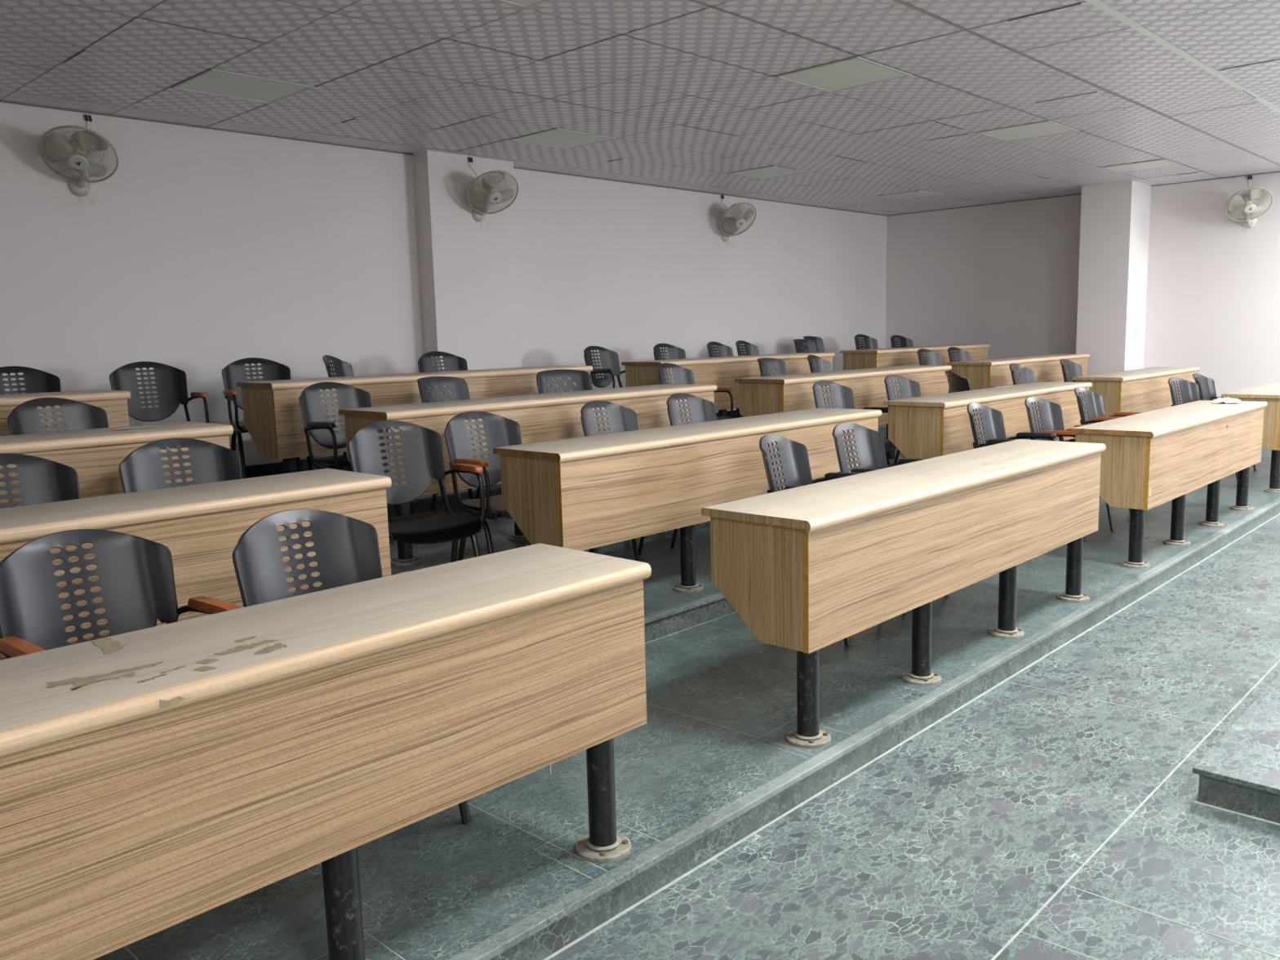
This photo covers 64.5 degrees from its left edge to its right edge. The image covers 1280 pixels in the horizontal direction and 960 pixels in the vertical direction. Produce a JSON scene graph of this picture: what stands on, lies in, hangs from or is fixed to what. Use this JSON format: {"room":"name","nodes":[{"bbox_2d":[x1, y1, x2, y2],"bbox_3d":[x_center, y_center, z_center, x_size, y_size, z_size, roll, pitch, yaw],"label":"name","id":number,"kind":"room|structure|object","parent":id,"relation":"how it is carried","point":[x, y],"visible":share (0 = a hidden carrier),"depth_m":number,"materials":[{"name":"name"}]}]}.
{"room":"lecture hall","nodes":[
{"label":"lecture hall","id":0,"kind":"room"},
{"bbox_2d":[0,102,886,466],"bbox_3d":[-1.871,-1.050,7.565,0.150,2.893,14.430,6,11,43],"label":"wall","id":1,"kind":"structure","parent":0,"point":[204,251],"depth_m":7.03,"materials":[{"name":"paint"}]},
{"bbox_2d":[39,114,118,203],"bbox_3d":[-3.168,-1.839,5.710,0.385,0.513,0.373,6,11,43],"label":"wall fan","id":2,"kind":"object","parent":1,"relation":"attached to","point":[56,147],"visible":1,"depth_m":5.67,"materials":[{"name":"plastic"}]},
{"bbox_2d":[39,126,118,182],"bbox_3d":[-3.147,-1.821,5.691,0.326,0.258,0.370,6,11,43],"label":"grille","id":3,"kind":"object","parent":2,"relation":"attached to","point":[56,147],"depth_m":5.66,"materials":[{"name":"metal"}]},
{"bbox_2d":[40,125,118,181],"bbox_3d":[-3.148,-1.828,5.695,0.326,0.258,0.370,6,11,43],"label":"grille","id":4,"kind":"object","parent":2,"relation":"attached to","point":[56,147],"depth_m":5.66,"materials":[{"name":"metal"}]},
{"bbox_2d":[719,195,755,244],"bbox_3d":[0.934,-2.571,9.986,0.364,0.500,0.384,6,11,43],"label":"wall fan","id":5,"kind":"object","parent":1,"relation":"attached to","point":[735,221],"visible":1,"depth_m":9.95,"materials":[{"name":"plastic"}]},
{"bbox_2d":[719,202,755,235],"bbox_3d":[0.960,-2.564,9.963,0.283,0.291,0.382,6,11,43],"label":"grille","id":6,"kind":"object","parent":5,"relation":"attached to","point":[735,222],"depth_m":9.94,"materials":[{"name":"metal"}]},
{"bbox_2d":[720,202,755,235],"bbox_3d":[0.963,-2.558,9.959,0.283,0.291,0.382,6,11,43],"label":"grille","id":7,"kind":"object","parent":5,"relation":"attached to","point":[735,222],"depth_m":9.94,"materials":[{"name":"metal"}]},
{"bbox_2d":[412,147,521,372],"bbox_3d":[-1.307,-1.115,7.914,0.200,2.793,0.805,6,11,43],"label":"pillar","id":8,"kind":"structure","parent":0,"point":[468,274],"depth_m":7.68,"materials":[{"name":"paint"}]},
{"bbox_2d":[466,156,518,226],"bbox_3d":[-1.120,-2.165,7.574,0.371,0.517,0.386,6,11,43],"label":"wall fan","id":9,"kind":"object","parent":8,"relation":"attached to","point":[480,197],"visible":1,"depth_m":7.54,"materials":[{"name":"plastic"}]},
{"bbox_2d":[466,170,517,213],"bbox_3d":[-1.096,-2.143,7.556,0.296,0.274,0.384,6,11,43],"label":"grille","id":10,"kind":"object","parent":9,"relation":"attached to","point":[481,197],"depth_m":7.53,"materials":[{"name":"metal"}]},
{"bbox_2d":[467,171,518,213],"bbox_3d":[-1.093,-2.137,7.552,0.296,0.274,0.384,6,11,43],"label":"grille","id":11,"kind":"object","parent":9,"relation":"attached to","point":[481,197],"depth_m":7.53,"materials":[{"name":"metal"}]},
{"bbox_2d":[0,100,1279,216],"bbox_3d":[1.763,-1.986,3.912,9.972,0.008,14.130,6,11,43],"label":"trim","id":12,"kind":"structure","parent":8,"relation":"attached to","point":[2,101],"depth_m":7.49,"materials":[{"name":"grey metal"}]},
{"bbox_2d":[245,409,741,478],"bbox_3d":[-1.719,-0.181,7.565,0.206,0.100,14.130,6,11,43],"label":"floor","id":13,"kind":"structure","parent":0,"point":[272,468],"depth_m":6.90,"materials":[{"name":"black stone"}]},
{"bbox_2d":[343,423,886,517],"bbox_3d":[-1.177,0.189,7.106,1.678,0.534,14.130,6,11,43],"label":"floor","id":14,"kind":"structure","parent":0,"point":[424,506],"depth_m":5.95,"materials":[{"name":"green stone"}]},
{"bbox_2d":[0,365,61,395],"bbox_3d":[-3.127,-0.169,5.195,0.461,0.822,0.497,-9,11,-41],"label":"chair","id":15,"kind":"object","parent":14,"relation":"on","point":[36,380],"visible":0.23,"depth_m":5.35,"materials":[{"name":"black plastic"}]},
{"bbox_2d":[0,389,130,435],"bbox_3d":[-3.264,0.057,4.047,0.404,0.700,2.266,6,11,43],"label":"desk","id":16,"kind":"object","parent":14,"relation":"on","point":[114,402],"visible":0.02,"depth_m":4.57,"materials":[{"name":"laminate"}]},
{"bbox_2d":[109,361,208,422],"bbox_3d":[-2.675,-0.248,5.666,0.461,0.822,0.497,-8,10,-39],"label":"chair","id":17,"kind":"object","parent":14,"relation":"on","point":[171,388],"visible":0.54,"depth_m":5.79,"materials":[{"name":"black plastic"}]},
{"bbox_2d":[222,357,312,478],"bbox_3d":[-2.248,-0.323,6.115,0.461,0.822,0.496,-7,10,-34],"label":"chair","id":18,"kind":"object","parent":14,"relation":"on","point":[234,372],"visible":0.49,"depth_m":6.17,"materials":[{"name":"black plastic"}]},
{"bbox_2d":[322,355,354,468],"bbox_3d":[-1.795,-0.412,6.657,0.496,0.822,0.415,-1,8,4],"label":"chair","id":19,"kind":"object","parent":14,"relation":"on","point":[342,368],"visible":0.33,"depth_m":6.70,"materials":[{"name":"black plastic"}]},
{"bbox_2d":[235,365,592,473],"bbox_3d":[-1.234,-0.299,6.171,0.404,0.700,2.268,6,11,43],"label":"desk","id":20,"kind":"object","parent":14,"relation":"on","point":[273,417],"visible":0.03,"depth_m":5.45,"materials":[{"name":"laminate"}]},
{"bbox_2d":[417,351,467,373],"bbox_3d":[-1.283,-0.490,7.111,0.415,0.822,0.496,-9,11,-43],"label":"chair","id":21,"kind":"object","parent":14,"relation":"on","point":[451,362],"visible":0.35,"depth_m":7.24,"materials":[{"name":"black plastic"}]},
{"bbox_2d":[583,346,625,388],"bbox_3d":[-0.191,-0.671,8.175,0.496,0.822,0.461,5,11,40],"label":"chair","id":22,"kind":"object","parent":14,"relation":"on","point":[610,364],"visible":0.5,"depth_m":8.29,"materials":[{"name":"black plastic"}]},
{"bbox_2d":[653,343,685,359],"bbox_3d":[0.375,-0.779,8.834,0.497,0.822,0.461,6,11,44],"label":"chair","id":23,"kind":"object","parent":14,"relation":"on","point":[674,353],"visible":0.19,"depth_m":8.97,"materials":[{"name":"black plastic"}]},
{"bbox_2d":[706,341,740,417],"bbox_3d":[0.876,-0.867,9.356,0.496,0.822,0.461,5,10,37],"label":"chair","id":24,"kind":"object","parent":14,"relation":"on","point":[722,350],"visible":0.21,"depth_m":9.48,"materials":[{"name":"black plastic"}]},
{"bbox_2d":[621,352,835,416],"bbox_3d":[0.795,-0.652,8.278,0.404,0.700,2.262,6,11,43],"label":"desk","id":25,"kind":"object","parent":14,"relation":"on","point":[721,371],"visible":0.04,"depth_m":7.84,"materials":[{"name":"laminate"}]},
{"bbox_2d":[735,340,759,417],"bbox_3d":[1.186,-0.946,9.852,0.496,0.822,0.461,4,10,35],"label":"chair","id":26,"kind":"object","parent":14,"relation":"on","point":[750,349],"visible":0.23,"depth_m":9.98,"materials":[{"name":"black plastic"}]},
{"bbox_2d":[793,338,816,352],"bbox_3d":[1.796,-1.001,10.139,0.495,0.819,0.415,5,10,37],"label":"chair","id":27,"kind":"object","parent":14,"relation":"on","point":[810,344],"visible":0.16,"depth_m":10.28,"materials":[{"name":"plastic"}]},
{"bbox_2d":[802,336,824,352],"bbox_3d":[1.996,-1.110,10.779,0.495,0.843,0.415,4,10,35],"label":"chair","id":28,"kind":"object","parent":14,"relation":"on","point":[819,343],"visible":0.1,"depth_m":10.96,"materials":[{"name":"plastic"}]},
{"bbox_2d":[853,333,878,350],"bbox_3d":[2.614,-1.182,11.160,0.415,0.846,0.496,-9,11,-41],"label":"chair","id":29,"kind":"object","parent":14,"relation":"on","point":[870,343],"visible":0.27,"depth_m":11.31,"materials":[{"name":"black plastic"}]},
{"bbox_2d":[890,335,913,347],"bbox_3d":[3.148,-1.264,11.720,0.415,0.822,0.496,-8,10,-38],"label":"chair","id":30,"kind":"object","parent":14,"relation":"on","point":[904,342],"visible":0.26,"depth_m":11.87,"materials":[{"name":"black plastic"}]},
{"bbox_2d":[840,344,990,425],"bbox_3d":[2.861,-1.006,10.377,0.404,0.700,2.352,6,11,43],"label":"desk","id":31,"kind":"object","parent":14,"relation":"on","point":[906,356],"visible":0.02,"depth_m":9.67,"materials":[{"name":"laminate"}]},
{"bbox_2d":[0,0,1279,215],"bbox_3d":[1.762,-2.025,3.906,9.972,0.081,14.130,6,11,43],"label":"ceiling","id":32,"kind":"structure","parent":0,"point":[688,93],"depth_m":5.54,"materials":[{"name":"tile"}]},
{"bbox_2d":[170,68,314,103],"bbox_3d":[-2.122,-2.107,5.421,0.498,0.023,0.558,6,11,43],"label":"recessed light","id":33,"kind":"object","parent":32,"relation":"in","point":[214,82],"visible":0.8,"depth_m":5.40,"materials":[{"name":"white plastic"}]},
{"bbox_2d":[496,0,551,8],"bbox_3d":[-0.477,-1.929,3.868,0.518,0.023,0.558,6,11,43],"label":"recessed light","id":34,"kind":"object","parent":32,"relation":"in","point":[526,4],"visible":1,"depth_m":4.17,"materials":[{"name":"white plastic"}]},
{"bbox_2d":[503,0,543,6],"bbox_3d":[-0.477,-1.927,3.868,0.486,0.013,0.526,6,11,43],"label":"diffuser","id":35,"kind":"object","parent":34,"relation":"attached to","point":[515,2],"depth_m":4.17,"materials":[{"name":"white plastic"}]},
{"bbox_2d":[508,126,615,149],"bbox_3d":[-0.541,-2.383,7.065,0.498,0.023,0.553,6,11,43],"label":"recessed light","id":36,"kind":"object","parent":32,"relation":"in","point":[561,138],"visible":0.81,"depth_m":7.05,"materials":[{"name":"white plastic"}]},
{"bbox_2d":[727,164,810,179],"bbox_3d":[1.118,-2.672,8.789,0.498,0.023,0.533,6,11,43],"label":"recessed light","id":37,"kind":"object","parent":32,"relation":"in","point":[771,171],"visible":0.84,"depth_m":8.78,"materials":[{"name":"white plastic"}]},
{"bbox_2d":[773,54,911,93],"bbox_3d":[1.105,-2.205,5.511,0.518,0.023,0.553,6,11,43],"label":"recessed light","id":38,"kind":"object","parent":32,"relation":"in","point":[854,72],"visible":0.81,"depth_m":5.49,"materials":[{"name":"white plastic"}]},
{"bbox_2d":[875,189,943,199],"bbox_3d":[2.802,-2.966,10.540,0.498,0.023,0.508,6,11,43],"label":"recessed light","id":39,"kind":"object","parent":32,"relation":"in","point":[917,193],"visible":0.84,"depth_m":10.52,"materials":[{"name":"white plastic"}]},
{"bbox_2d":[975,119,1078,142],"bbox_3d":[2.764,-2.494,7.236,0.518,0.023,0.533,6,11,43],"label":"recessed light","id":40,"kind":"object","parent":32,"relation":"in","point":[1023,131],"visible":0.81,"depth_m":7.22,"materials":[{"name":"white plastic"}]},
{"bbox_2d":[1101,158,1182,173],"bbox_3d":[4.448,-2.788,8.987,0.518,0.023,0.508,6,11,43],"label":"recessed light","id":41,"kind":"object","parent":32,"relation":"in","point":[1162,163],"visible":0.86,"depth_m":8.97,"materials":[{"name":"white plastic"}]},
{"bbox_2d":[388,436,906,572],"bbox_3d":[-0.187,0.351,6.180,1.140,0.423,14.130,6,11,43],"label":"floor","id":42,"kind":"structure","parent":0,"point":[500,529],"depth_m":5.08,"materials":[{"name":"green stone"}]},
{"bbox_2d":[7,397,109,435],"bbox_3d":[-2.264,0.072,4.154,0.496,0.814,0.461,4,10,32],"label":"chair","id":43,"kind":"object","parent":42,"relation":"on","point":[24,419],"visible":0.19,"depth_m":4.24,"materials":[{"name":"black plastic"}]},
{"bbox_2d":[0,421,233,502],"bbox_3d":[-2.492,0.255,3.295,0.404,0.700,2.270,6,11,43],"label":"desk","id":44,"kind":"object","parent":42,"relation":"on","point":[96,455],"visible":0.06,"depth_m":3.62,"materials":[{"name":"laminate"}]},
{"bbox_2d":[113,426,143,431],"bbox_3d":[-1.951,-0.195,3.858,0.050,0.004,0.106,5,10,38],"label":"paper scrap","id":45,"kind":"object","parent":44,"relation":"on","point":[124,428],"visible":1,"depth_m":3.86,"materials":[{"name":"white paper"}]},
{"bbox_2d":[298,382,413,514],"bbox_3d":[-1.408,-0.076,5.038,0.496,0.814,0.461,6,11,42],"label":"chair","id":46,"kind":"object","parent":42,"relation":"on","point":[348,397],"visible":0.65,"depth_m":5.09,"materials":[{"name":"black plastic"}]},
{"bbox_2d":[417,376,479,532],"bbox_3d":[-0.932,-0.159,5.542,0.495,0.811,0.415,3,9,29],"label":"chair","id":47,"kind":"object","parent":42,"relation":"on","point":[459,387],"visible":0.27,"depth_m":5.63,"materials":[{"name":"plastic"}]},
{"bbox_2d":[338,383,716,565],"bbox_3d":[-0.459,-0.100,5.414,0.404,0.700,2.268,6,11,43],"label":"desk","id":48,"kind":"object","parent":42,"relation":"on","point":[541,417],"visible":0.38,"depth_m":5.04,"materials":[{"name":"laminate"}]},
{"bbox_2d":[536,368,592,394],"bbox_3d":[-0.357,-0.259,6.133,0.415,0.811,0.495,-8,10,-38],"label":"chair","id":49,"kind":"object","parent":42,"relation":"on","point":[583,380],"visible":0.2,"depth_m":6.27,"materials":[{"name":"plastic"}]},
{"bbox_2d":[657,363,733,420],"bbox_3d":[0.378,-0.388,6.896,0.497,0.814,0.461,5,10,37],"label":"chair","id":50,"kind":"object","parent":42,"relation":"on","point":[682,375],"visible":0.31,"depth_m":6.99,"materials":[{"name":"black plastic"}]},
{"bbox_2d":[391,423,1088,575],"bbox_3d":[0.206,0.193,5.776,0.042,0.019,14.130,6,11,43],"label":"trim","id":51,"kind":"structure","parent":42,"relation":"attached to","point":[527,544],"depth_m":4.64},
{"bbox_2d":[756,357,787,376],"bbox_3d":[1.154,-0.522,7.704,0.495,0.811,0.415,4,10,35],"label":"chair","id":52,"kind":"object","parent":42,"relation":"on","point":[780,365],"visible":0.29,"depth_m":7.84,"materials":[{"name":"plastic"}]},
{"bbox_2d":[807,355,831,373],"bbox_3d":[1.603,-0.603,8.175,0.496,0.814,0.415,3,10,31],"label":"chair","id":53,"kind":"object","parent":42,"relation":"on","point":[822,365],"visible":0.25,"depth_m":8.30,"materials":[{"name":"black plastic"}]},
{"bbox_2d":[734,365,951,462],"bbox_3d":[1.577,-0.452,7.508,0.404,0.700,2.289,6,11,43],"label":"desk","id":54,"kind":"object","parent":42,"relation":"on","point":[763,395],"visible":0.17,"depth_m":7.05,"materials":[{"name":"laminate"}]},
{"bbox_2d":[917,348,951,392],"bbox_3d":[2.841,-0.817,9.455,0.461,0.814,0.497,-9,11,-44],"label":"chair","id":55,"kind":"object","parent":42,"relation":"on","point":[934,358],"visible":0.26,"depth_m":9.60,"materials":[{"name":"black plastic"}]},
{"bbox_2d":[947,346,971,365],"bbox_3d":[3.254,-0.889,9.885,0.461,0.814,0.496,-9,11,-43],"label":"chair","id":56,"kind":"object","parent":42,"relation":"on","point":[962,355],"visible":0.23,"depth_m":10.03,"materials":[{"name":"black plastic"}]},
{"bbox_2d":[947,354,1089,391],"bbox_3d":[3.632,-0.808,9.627,0.404,0.700,2.255,6,11,43],"label":"desk","id":57,"kind":"object","parent":42,"relation":"on","point":[993,372],"visible":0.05,"depth_m":8.97,"materials":[{"name":"laminate"}]},
{"bbox_2d":[600,527,736,644],"bbox_3d":[0.588,0.498,5.460,1.080,0.294,14.130,6,11,43],"label":"floor","id":58,"kind":"structure","parent":0,"point":[664,561],"depth_m":4.61,"materials":[{"name":"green stone"}]},
{"bbox_2d":[0,453,79,508],"bbox_3d":[-1.851,0.341,3.097,0.496,0.818,0.461,6,11,43],"label":"chair","id":59,"kind":"object","parent":58,"relation":"on","point":[41,480],"visible":0.27,"depth_m":3.26,"materials":[{"name":"black plastic"}]},
{"bbox_2d":[119,437,242,493],"bbox_3d":[-1.491,0.278,3.473,0.461,0.818,0.497,-9,11,-41],"label":"chair","id":60,"kind":"object","parent":58,"relation":"on","point":[142,469],"visible":0.21,"depth_m":3.59,"materials":[{"name":"black plastic"}]},
{"bbox_2d":[0,468,391,660],"bbox_3d":[-1.705,0.453,2.678,0.404,0.700,2.215,6,11,43],"label":"desk","id":61,"kind":"object","parent":58,"relation":"on","point":[202,526],"visible":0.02,"depth_m":2.90,"materials":[{"name":"laminate"}]},
{"bbox_2d":[347,420,484,575],"bbox_3d":[-0.881,0.185,4.008,0.461,0.818,0.496,-8,10,-37],"label":"chair","id":62,"kind":"object","parent":58,"relation":"on","point":[422,447],"visible":0.73,"depth_m":4.11,"materials":[{"name":"black plastic"}]},
{"bbox_2d":[444,410,531,560],"bbox_3d":[-0.583,0.116,4.443,0.461,0.818,0.496,-9,11,-43],"label":"chair","id":63,"kind":"object","parent":58,"relation":"on","point":[500,431],"visible":0.6,"depth_m":4.50,"materials":[{"name":"black plastic"}]},
{"bbox_2d":[580,400,644,561],"bbox_3d":[-0.029,0.023,4.991,0.496,0.818,0.461,5,11,40],"label":"chair","id":64,"kind":"object","parent":58,"relation":"on","point":[620,418],"visible":0.23,"depth_m":5.11,"materials":[{"name":"black plastic"}]},
{"bbox_2d":[644,591,725,624],"bbox_3d":[0.960,0.403,5.085,0.042,0.019,14.130,6,11,43],"label":"trim","id":65,"kind":"structure","parent":58,"relation":"attached to","point":[718,596],"depth_m":4.25,"materials":[{"name":"grey stone"}]},
{"bbox_2d":[493,407,881,592],"bbox_3d":[0.367,0.092,4.835,0.404,0.700,2.336,6,11,43],"label":"desk","id":66,"kind":"object","parent":58,"relation":"on","point":[582,493],"visible":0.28,"depth_m":4.24,"materials":[{"name":"laminate"}]},
{"bbox_2d":[666,392,716,547],"bbox_3d":[0.402,-0.052,5.438,0.497,0.818,0.461,6,11,41],"label":"chair","id":67,"kind":"object","parent":58,"relation":"on","point":[700,410],"visible":0.3,"depth_m":5.57,"materials":[{"name":"black plastic"}]},
{"bbox_2d":[812,380,896,465],"bbox_3d":[1.348,-0.217,6.423,0.461,0.818,0.497,-9,11,-42],"label":"chair","id":68,"kind":"object","parent":58,"relation":"on","point":[841,396],"visible":0.38,"depth_m":6.55,"materials":[{"name":"black plastic"}]},
{"bbox_2d":[884,374,920,463],"bbox_3d":[1.932,-0.309,6.957,0.461,0.818,0.497,-9,11,-42],"label":"chair","id":69,"kind":"object","parent":58,"relation":"on","point":[908,388],"visible":0.3,"depth_m":7.10,"materials":[{"name":"black plastic"}]},
{"bbox_2d":[944,370,970,392],"bbox_3d":[2.530,-0.412,7.572,0.496,0.818,0.415,-2,8,0],"label":"chair","id":70,"kind":"object","parent":58,"relation":"on","point":[960,384],"visible":0.3,"depth_m":7.42,"materials":[{"name":"black plastic"}]},
{"bbox_2d":[883,382,1092,458],"bbox_3d":[2.425,-0.255,6.888,0.404,0.701,2.307,6,11,43],"label":"desk","id":71,"kind":"object","parent":58,"relation":"on","point":[931,426],"visible":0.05,"depth_m":6.14,"materials":[{"name":"laminate"}]},
{"bbox_2d":[1009,363,1068,441],"bbox_3d":[3.356,-0.567,8.509,0.496,0.818,0.461,6,11,43],"label":"chair","id":72,"kind":"object","parent":58,"relation":"on","point":[1026,375],"visible":0.27,"depth_m":8.66,"materials":[{"name":"black plastic"}]},
{"bbox_2d":[1059,359,1082,441],"bbox_3d":[4.103,-0.698,9.285,0.496,0.818,0.461,6,11,43],"label":"chair","id":73,"kind":"object","parent":58,"relation":"on","point":[1074,370],"visible":0.26,"depth_m":9.43,"materials":[{"name":"black plastic"}]},
{"bbox_2d":[1071,366,1199,416],"bbox_3d":[4.434,-0.611,9.016,0.404,0.700,2.096,6,11,43],"label":"desk","id":74,"kind":"object","parent":58,"relation":"on","point":[1144,389],"visible":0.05,"depth_m":8.46,"materials":[{"name":"laminate"}]},
{"bbox_2d":[93,449,1279,959],"bbox_3d":[1.391,0.634,4.709,1.220,0.194,14.130,6,11,43],"label":"floor","id":75,"kind":"structure","parent":0,"point":[722,700],"depth_m":2.88,"materials":[{"name":"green stone"}]},
{"bbox_2d":[0,528,239,658],"bbox_3d":[-1.186,0.538,2.333,0.497,0.806,0.461,6,11,41],"label":"chair","id":76,"kind":"object","parent":75,"relation":"on","point":[136,580],"visible":0.41,"depth_m":2.43,"materials":[{"name":"black plastic"}]},
{"bbox_2d":[0,542,651,959],"bbox_3d":[-0.897,0.664,1.753,0.404,0.701,2.285,6,11,43],"label":"desk","id":77,"kind":"object","parent":75,"relation":"on","point":[153,780],"visible":1,"depth_m":1.81,"materials":[{"name":"laminate"}]},
{"bbox_2d":[232,508,471,824],"bbox_3d":[-0.731,0.496,2.547,0.496,0.806,0.461,6,11,42],"label":"chair","id":78,"kind":"object","parent":75,"relation":"on","point":[346,548],"visible":0.27,"depth_m":2.65,"materials":[{"name":"black plastic"}]},
{"bbox_2d":[759,434,862,646],"bbox_3d":[0.750,0.220,4.208,0.496,0.806,0.461,4,10,32],"label":"chair","id":79,"kind":"object","parent":75,"relation":"on","point":[793,457],"visible":0.4,"depth_m":4.33,"materials":[{"name":"black plastic"}]},
{"bbox_2d":[449,497,1279,959],"bbox_3d":[1.816,0.593,4.294,0.042,0.019,14.130,6,11,43],"label":"step edge","id":80,"kind":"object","parent":75,"relation":"attached to","point":[513,935],"depth_m":2.77,"materials":[{"name":"grey stone"}]},
{"bbox_2d":[831,422,948,614],"bbox_3d":[1.135,0.150,4.630,0.496,0.806,0.461,6,11,43],"label":"chair","id":81,"kind":"object","parent":75,"relation":"on","point":[868,443],"visible":0.35,"depth_m":4.77,"materials":[{"name":"black plastic"}]},
{"bbox_2d":[701,439,1106,748],"bbox_3d":[1.142,0.308,3.877,0.404,0.701,2.319,6,11,43],"label":"desk","id":82,"kind":"object","parent":75,"relation":"on","point":[807,569],"visible":1,"depth_m":3.34,"materials":[{"name":"laminate"}]},
{"bbox_2d":[967,402,1056,448],"bbox_3d":[2.079,-0.021,5.655,0.497,0.806,0.461,6,11,41],"label":"chair","id":83,"kind":"object","parent":75,"relation":"on","point":[992,421],"visible":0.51,"depth_m":5.78,"materials":[{"name":"black plastic"}]},
{"bbox_2d":[1024,396,1114,541],"bbox_3d":[2.543,-0.085,6.023,0.461,0.806,0.497,-9,11,-42],"label":"chair","id":84,"kind":"object","parent":75,"relation":"on","point":[1050,413],"visible":0.44,"depth_m":6.16,"materials":[{"name":"black plastic"}]},
{"bbox_2d":[1074,387,1142,511],"bbox_3d":[3.173,-0.214,6.807,0.496,0.806,0.461,6,11,42],"label":"chair","id":85,"kind":"object","parent":75,"relation":"on","point":[1093,402],"visible":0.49,"depth_m":6.94,"materials":[{"name":"black plastic"}]},
{"bbox_2d":[1069,400,1267,568],"bbox_3d":[3.155,-0.042,5.957,0.404,0.701,2.271,6,11,43],"label":"desk","id":86,"kind":"object","parent":75,"relation":"on","point":[1150,460],"visible":1,"depth_m":5.43,"materials":[{"name":"laminate"}]},
{"bbox_2d":[1211,396,1240,403],"bbox_3d":[3.821,-0.524,6.601,0.166,0.033,0.286,4,10,32],"label":"cloth","id":87,"kind":"object","parent":86,"relation":"on","point":[1227,400],"visible":1,"depth_m":6.54,"materials":[{"name":"white fabric"}]},
{"bbox_2d":[1168,377,1237,479],"bbox_3d":[4.306,-0.379,7.760,0.461,0.806,0.497,-7,10,-35],"label":"chair","id":88,"kind":"object","parent":75,"relation":"on","point":[1189,391],"visible":0.34,"depth_m":7.92,"materials":[{"name":"black plastic"}]},
{"bbox_2d":[1192,373,1256,471],"bbox_3d":[4.766,-0.463,8.261,0.496,0.806,0.461,6,11,43],"label":"chair","id":89,"kind":"object","parent":75,"relation":"on","point":[1206,388],"visible":0.28,"depth_m":8.42,"materials":[{"name":"black plastic"}]},
{"bbox_2d":[1221,382,1279,493],"bbox_3d":[5.178,-0.400,8.104,0.420,0.700,2.280,6,11,43],"label":"desk","id":90,"kind":"object","parent":75,"relation":"on","point":[1269,393],"visible":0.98,"depth_m":7.25,"materials":[{"name":"laminate"}]},
{"bbox_2d":[542,513,1279,959],"bbox_3d":[3.619,0.931,2.616,5.050,0.121,14.130,6,11,43],"label":"floor","id":91,"kind":"structure","parent":0,"point":[1053,815],"depth_m":2.65,"materials":[{"name":"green stone"}]},
{"bbox_2d":[1191,673,1279,823],"bbox_3d":[3.893,0.593,4.159,1.548,0.100,5.233,6,11,43],"label":"platform","id":92,"kind":"structure","parent":91,"relation":"on","point":[1240,773],"depth_m":2.82,"materials":[{"name":"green stone"}]},
{"bbox_2d":[1193,800,1279,825],"bbox_3d":[2.099,0.955,2.297,1.535,0.001,0.014,6,11,43],"label":"trim","id":93,"kind":"structure","parent":91,"relation":"on","point":[1195,802],"depth_m":2.75,"materials":[{"name":"grey stone"}]},
{"bbox_2d":[885,172,1279,396],"bbox_3d":[6.767,-1.505,9.159,10.122,2.893,0.150,6,11,43],"label":"wall","id":94,"kind":"structure","parent":0,"point":[1004,277],"depth_m":10.95,"materials":[{"name":"paint"}]},
{"bbox_2d":[386,424,886,507],"bbox_3d":[-0.591,-0.002,6.510,0.042,0.019,14.130,6,11,43],"label":"trim","id":95,"kind":"structure","parent":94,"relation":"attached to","point":[495,487],"depth_m":5.96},
{"bbox_2d":[1225,175,1272,232],"bbox_3d":[5.756,-2.621,9.574,0.369,0.536,0.379,6,11,43],"label":"wall fan","id":96,"kind":"object","parent":94,"relation":"attached to","point":[1245,199],"visible":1,"depth_m":9.56,"materials":[{"name":"plastic"}]},
{"bbox_2d":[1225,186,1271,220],"bbox_3d":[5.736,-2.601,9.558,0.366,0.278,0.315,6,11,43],"label":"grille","id":97,"kind":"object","parent":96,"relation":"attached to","point":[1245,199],"depth_m":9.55,"materials":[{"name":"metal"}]},
{"bbox_2d":[1225,187,1272,221],"bbox_3d":[5.735,-2.594,9.553,0.366,0.278,0.315,6,11,43],"label":"grille","id":98,"kind":"object","parent":96,"relation":"attached to","point":[1245,199],"depth_m":9.55,"materials":[{"name":"metal"}]},
{"bbox_2d":[1075,180,1151,375],"bbox_3d":[4.867,-1.641,10.467,0.482,2.793,0.580,6,11,43],"label":"column","id":99,"kind":"structure","parent":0,"point":[1115,217],"depth_m":10.20,"materials":[{"name":"paint"}]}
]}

